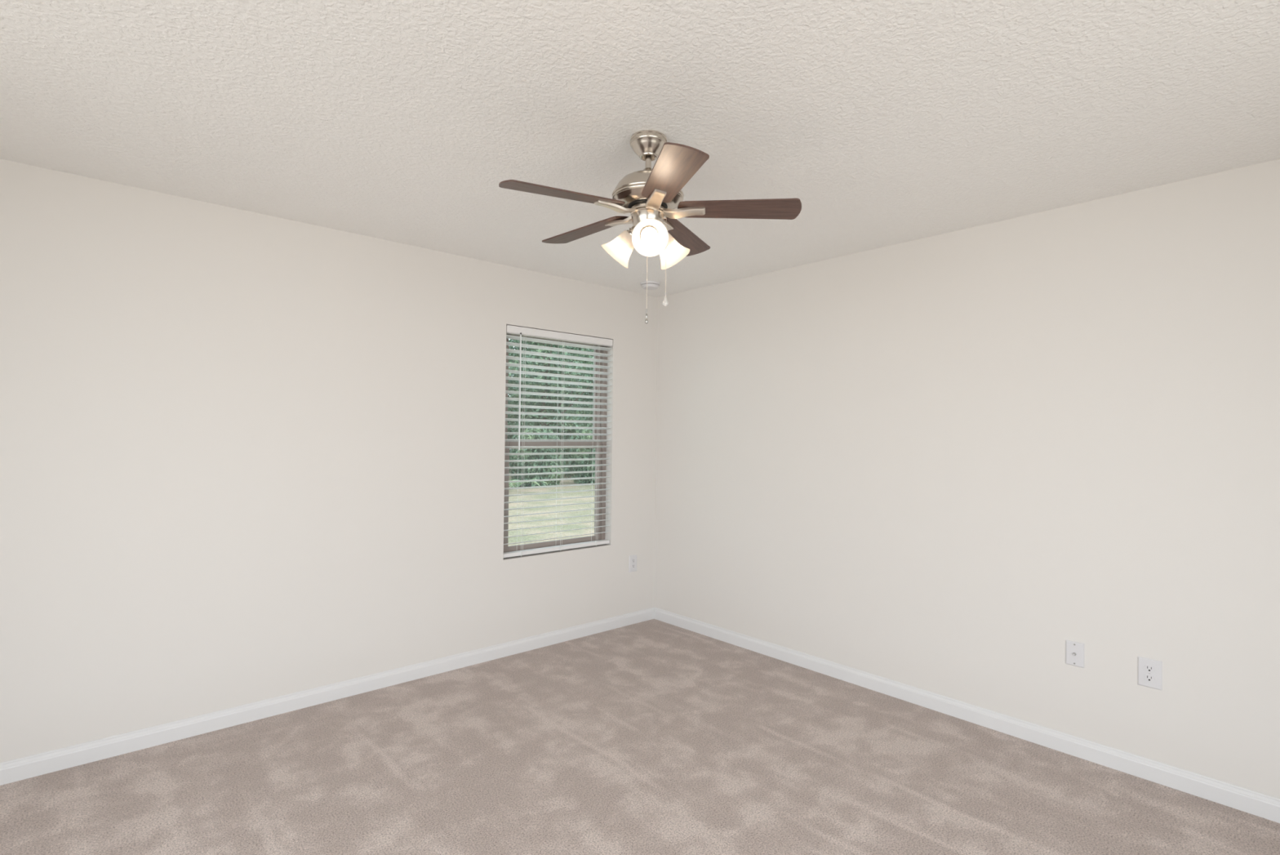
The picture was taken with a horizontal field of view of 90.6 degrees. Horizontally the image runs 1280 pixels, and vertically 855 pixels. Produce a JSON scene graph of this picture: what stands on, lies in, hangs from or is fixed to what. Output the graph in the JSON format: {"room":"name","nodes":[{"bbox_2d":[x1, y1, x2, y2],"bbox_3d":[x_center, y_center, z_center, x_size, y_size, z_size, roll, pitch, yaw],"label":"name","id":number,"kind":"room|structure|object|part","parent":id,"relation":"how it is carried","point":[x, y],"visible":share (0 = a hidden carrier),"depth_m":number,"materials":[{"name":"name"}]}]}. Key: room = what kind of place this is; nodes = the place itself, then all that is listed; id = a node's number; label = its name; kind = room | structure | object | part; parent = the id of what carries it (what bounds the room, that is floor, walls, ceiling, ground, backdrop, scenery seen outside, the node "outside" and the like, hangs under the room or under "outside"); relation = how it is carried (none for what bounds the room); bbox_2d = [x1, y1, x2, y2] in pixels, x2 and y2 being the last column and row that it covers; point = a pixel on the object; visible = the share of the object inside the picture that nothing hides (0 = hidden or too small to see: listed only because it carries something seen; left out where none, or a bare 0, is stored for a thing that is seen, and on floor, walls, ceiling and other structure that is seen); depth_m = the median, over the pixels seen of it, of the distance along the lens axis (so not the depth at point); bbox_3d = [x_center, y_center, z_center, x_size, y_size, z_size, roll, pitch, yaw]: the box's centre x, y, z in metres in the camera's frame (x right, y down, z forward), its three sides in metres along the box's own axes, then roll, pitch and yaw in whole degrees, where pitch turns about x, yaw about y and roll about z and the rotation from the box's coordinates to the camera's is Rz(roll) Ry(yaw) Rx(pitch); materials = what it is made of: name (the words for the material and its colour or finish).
{"room":"empty bedroom","nodes":[
{"label":"empty bedroom","id":0,"kind":"room"},
{"bbox_2d":[0,159,657,762],"bbox_3d":[-1.606,0.191,3.385,4.820,2.440,0.160,1,-1,-42],"label":"wall","id":1,"kind":"structure","parent":0,"point":[246,456],"depth_m":3.04,"materials":[{"name":"white paint"}]},
{"bbox_2d":[0,607,653,785],"bbox_3d":[-1.561,1.369,3.307,4.500,0.083,0.014,1,-1,-42],"label":"baseboard","id":2,"kind":"structure","parent":1,"relation":"attached to","point":[27,766],"depth_m":3.10,"materials":[{"name":"white paint"}]},
{"bbox_2d":[503,333,607,552],"bbox_3d":[-0.592,0.096,4.330,0.868,1.474,0.079,1,-1,-42],"label":"window","id":3,"kind":"structure","parent":1,"relation":"in","point":[597,536],"depth_m":4.53,"materials":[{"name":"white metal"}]},
{"bbox_3d":[-0.594,-0.237,4.340,0.800,0.740,0.020,1,-1,-42],"label":"sash","id":4,"kind":"part","parent":3,"relation":"part of","materials":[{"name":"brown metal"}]},
{"bbox_3d":[-0.584,0.449,4.313,0.800,0.708,0.020,1,-1,-42],"label":"sash","id":5,"kind":"part","parent":3,"relation":"part of","materials":[{"name":"brown metal"}]},
{"bbox_2d":[503,324,613,557],"bbox_3d":[-0.538,0.097,4.271,0.858,1.467,0.070,1,-1,-42],"label":"window blind","id":6,"kind":"object","parent":3,"relation":"attached to","point":[512,330],"visible":0.88,"depth_m":4.24,"materials":[{"name":"white plastic"}]},
{"bbox_3d":[-0.769,0.101,4.075,0.002,1.393,0.054,1,-1,-42],"label":"ladder cord","id":7,"kind":"part","parent":6,"relation":"part of","materials":[{"name":"white fabric"}]},
{"bbox_3d":[-0.742,0.102,4.062,0.002,1.393,0.002,1,-1,-42],"label":"lift cord","id":8,"kind":"part","parent":6,"relation":"part of","materials":[{"name":"white fabric"}]},
{"bbox_3d":[-0.552,0.811,4.269,0.857,0.024,0.048,1,-1,-42],"label":"rail","id":9,"kind":"part","parent":6,"relation":"part of","materials":[{"name":"white plastic"}]},
{"bbox_3d":[-0.544,0.106,4.277,0.002,1.393,0.054,1,-1,-42],"label":"ladder cord","id":10,"kind":"part","parent":6,"relation":"part of","materials":[{"name":"white fabric"}]},
{"bbox_3d":[-0.517,0.106,4.264,0.002,1.393,0.002,1,-1,-42],"label":"lift cord","id":11,"kind":"part","parent":6,"relation":"part of","materials":[{"name":"white fabric"}]},
{"bbox_3d":[-0.318,0.111,4.480,0.002,1.393,0.054,1,-1,-42],"label":"ladder cord","id":12,"kind":"part","parent":6,"relation":"part of","materials":[{"name":"white fabric"}]},
{"bbox_3d":[-0.291,0.111,4.467,0.002,1.393,0.002,1,-1,-42],"label":"lift cord","id":13,"kind":"part","parent":6,"relation":"part of","materials":[{"name":"white fabric"}]},
{"bbox_2d":[628,554,636,572],"bbox_3d":[-0.050,1.000,4.669,0.076,0.122,0.008,1,-1,-42],"label":"wall outlet","id":14,"kind":"object","parent":1,"relation":"attached to","point":[633,558],"visible":1,"depth_m":4.66,"materials":[{"name":"white plastic"}]},
{"bbox_2d":[0,0,1279,297],"bbox_3d":[-0.035,-1.105,1.666,4.820,0.150,4.820,1,-1,-42],"label":"ceiling","id":15,"kind":"structure","parent":0,"point":[890,122],"depth_m":2.02,"materials":[{"name":"white paint"}]},
{"bbox_2d":[498,129,801,324],"bbox_3d":[-0.001,-0.696,2.250,1.018,0.654,1.004,1,-1,-42],"label":"ceiling fan","id":16,"kind":"object","parent":15,"relation":"hanging from","point":[649,195],"visible":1,"depth_m":2.18,"materials":[{"name":"brown wood"}]},
{"bbox_3d":[-0.249,-0.766,2.082,0.426,0.006,0.132,-1,11,-30],"label":"fan blade","id":17,"kind":"part","parent":16,"relation":"part of","materials":[{"name":"brown wood"}]},
{"bbox_3d":[-0.207,-0.761,2.454,0.426,0.006,0.132,-2,8,42],"label":"fan blade","id":18,"kind":"part","parent":16,"relation":"part of","materials":[{"name":"brown wood"}]},
{"bbox_3d":[-0.081,-0.639,2.276,0.120,0.132,0.130,1,-1,-42],"label":"lamp shade","id":19,"kind":"part","parent":16,"relation":"part of","materials":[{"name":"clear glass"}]},
{"bbox_3d":[0.025,-0.541,2.237,0.002,0.258,0.002,1,-1,-42],"label":"pull chain","id":20,"kind":"part","parent":16,"relation":"part of","materials":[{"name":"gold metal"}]},
{"bbox_3d":[0.027,-0.712,2.239,0.121,0.088,0.121,1,-1,-42],"label":"lamp shade","id":21,"kind":"part","parent":16,"relation":"part of","materials":[{"name":"white glass"}]},
{"bbox_3d":[0.032,-0.648,2.143,0.057,0.057,0.049,1,-1,-10],"label":"light bulb","id":22,"kind":"part","parent":16,"relation":"part of","materials":[{"name":"white glass"}]},
{"bbox_3d":[0.043,-0.636,2.138,0.118,0.124,0.131,0,-1,18],"label":"lamp shade","id":23,"kind":"part","parent":16,"relation":"part of","materials":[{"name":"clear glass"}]},
{"bbox_3d":[0.092,-0.605,2.237,0.002,0.267,0.002,1,-1,-42],"label":"pull chain","id":24,"kind":"part","parent":16,"relation":"part of","materials":[{"name":"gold metal"}]},
{"bbox_3d":[0.114,-0.636,2.300,0.132,0.132,0.125,1,-1,-42],"label":"lamp shade","id":25,"kind":"part","parent":16,"relation":"part of","materials":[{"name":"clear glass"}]},
{"bbox_3d":[0.091,-0.764,1.928,0.132,0.006,0.426,11,-1,-11],"label":"fan blade","id":26,"kind":"part","parent":16,"relation":"part of","materials":[{"name":"brown wood"}]},
{"bbox_3d":[0.159,-0.756,2.528,0.132,0.006,0.426,-11,-7,24],"label":"fan blade","id":27,"kind":"part","parent":16,"relation":"part of","materials":[{"name":"brown wood"}]},
{"bbox_3d":[0.343,-0.758,2.203,0.426,0.006,0.132,2,-11,6],"label":"fan blade","id":28,"kind":"part","parent":16,"relation":"part of","materials":[{"name":"brown wood"}]},
{"bbox_2d":[640,280,660,289],"bbox_3d":[0.070,-0.980,4.394,0.136,0.039,0.136,1,-1,-42],"label":"smoke detector","id":29,"kind":"object","parent":15,"relation":"attached to","point":[651,285],"visible":0.92,"depth_m":4.35,"materials":[{"name":"white plastic"}]},
{"bbox_2d":[0,618,1279,854],"bbox_3d":[-0.063,1.469,1.637,4.820,0.120,4.820,1,-1,-42],"label":"floor","id":30,"kind":"structure","parent":0,"point":[653,736],"depth_m":2.53,"materials":[{"name":"beige carpet"}]},
{"bbox_2d":[654,159,1279,798],"bbox_3d":[1.738,0.226,3.148,0.160,2.440,4.660,1,-1,-42],"label":"wall","id":31,"kind":"structure","parent":0,"point":[940,464],"depth_m":2.98,"materials":[{"name":"white paint"}]},
{"bbox_2d":[653,606,1279,822],"bbox_3d":[1.606,1.403,3.137,0.014,0.083,4.500,1,-1,-42],"label":"baseboard","id":32,"kind":"structure","parent":31,"relation":"attached to","point":[1265,806],"depth_m":2.95,"materials":[{"name":"white paint"}]},
{"bbox_2d":[1065,639,1084,667],"bbox_3d":[1.918,1.000,2.798,0.016,0.106,0.070,1,-1,-42],"label":"cable plate","id":33,"kind":"object","parent":31,"relation":"attached to","point":[1074,651],"visible":1,"depth_m":2.80,"materials":[{"name":"white plastic"}]},
{"bbox_2d":[1137,656,1162,689],"bbox_3d":[2.095,1.010,2.606,0.008,0.117,0.079,1,-1,-42],"label":"wall outlet","id":34,"kind":"object","parent":31,"relation":"attached to","point":[1149,670],"visible":1,"depth_m":2.60,"materials":[{"name":"white plastic"}]},
{"bbox_2d":[1144,673,1155,682],"bbox_3d":[2.093,1.030,2.604,0.003,0.028,0.034,1,-1,-42],"label":"receptacle","id":35,"kind":"object","parent":34,"relation":"attached to","point":[1148,677],"depth_m":2.60,"materials":[{"name":"white plastic"}]},
{"bbox_2d":[1144,664,1155,672],"bbox_3d":[2.094,0.991,2.605,0.003,0.028,0.034,1,-1,-42],"label":"receptacle","id":36,"kind":"object","parent":34,"relation":"attached to","point":[1148,668],"depth_m":2.60,"materials":[{"name":"white plastic"}]},
{"label":"outside","id":37,"kind":"structure","parent":0,"visible":0},
{"bbox_2d":[507,458,595,546],"bbox_3d":[2.533,1.859,17.073,80.000,0.200,75.000,1,-1,-42],"label":"lawn","id":38,"kind":"structure","parent":37,"point":[511,491],"depth_m":12.32,"materials":[{"name":"green plant"}]},
{"bbox_2d":[507,346,519,456],"bbox_3d":[-8.535,-2.652,33.037,4.610,9.066,5.289,0,-1,25],"label":"tree","id":39,"kind":"object","parent":38,"relation":"on","point":[509,423],"visible":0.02,"depth_m":32.87,"materials":[{"name":"green plant"}]},
{"bbox_2d":[507,338,537,450],"bbox_3d":[-8.306,-3.219,43.752,6.102,10.461,5.319,1,-1,8],"label":"tree","id":40,"kind":"object","parent":38,"relation":"on","point":[517,348],"visible":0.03,"depth_m":42.67,"materials":[{"name":"green plant"}]},
{"bbox_2d":[508,478,546,487],"bbox_3d":[-3.159,1.451,16.257,1.588,0.281,1.458,1,-1,-6],"label":"shrub","id":41,"kind":"object","parent":38,"relation":"on","point":[519,482],"visible":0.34,"depth_m":16.11,"materials":[{"name":"green plant"}]},
{"bbox_2d":[509,425,566,486],"bbox_3d":[-2.963,0.839,18.477,1.952,1.836,1.163,1,-1,-43],"label":"bush","id":42,"kind":"object","parent":38,"relation":"on","point":[536,430],"visible":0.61,"depth_m":18.16,"materials":[{"name":"green plant"}]},
{"bbox_2d":[507,340,594,478],"bbox_3d":[-3.328,-2.209,22.381,4.212,8.028,4.672,1,-1,5],"label":"tree","id":43,"kind":"object","parent":38,"relation":"on","point":[516,368],"visible":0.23,"depth_m":21.91,"materials":[{"name":"green plant"}]},
{"bbox_2d":[510,340,591,464],"bbox_3d":[-4.055,-1.792,28.729,3.723,7.322,4.272,0,-1,27],"label":"tree","id":44,"kind":"object","parent":38,"relation":"on","point":[526,348],"visible":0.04,"depth_m":28.24,"materials":[{"name":"green plant"}]},
{"bbox_2d":[565,347,593,455],"bbox_3d":[-3.583,-3.233,37.567,6.074,10.436,5.475,1,-1,-39],"label":"tree","id":45,"kind":"object","parent":38,"relation":"on","point":[591,387],"visible":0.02,"depth_m":36.90,"materials":[{"name":"green plant"}]},
{"bbox_2d":[568,425,595,484],"bbox_3d":[-1.379,0.841,19.697,1.952,1.898,1.163,1,-1,-42],"label":"bush","id":46,"kind":"object","parent":38,"relation":"on","point":[579,437],"visible":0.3,"depth_m":19.23,"materials":[{"name":"green plant"}]}
]}

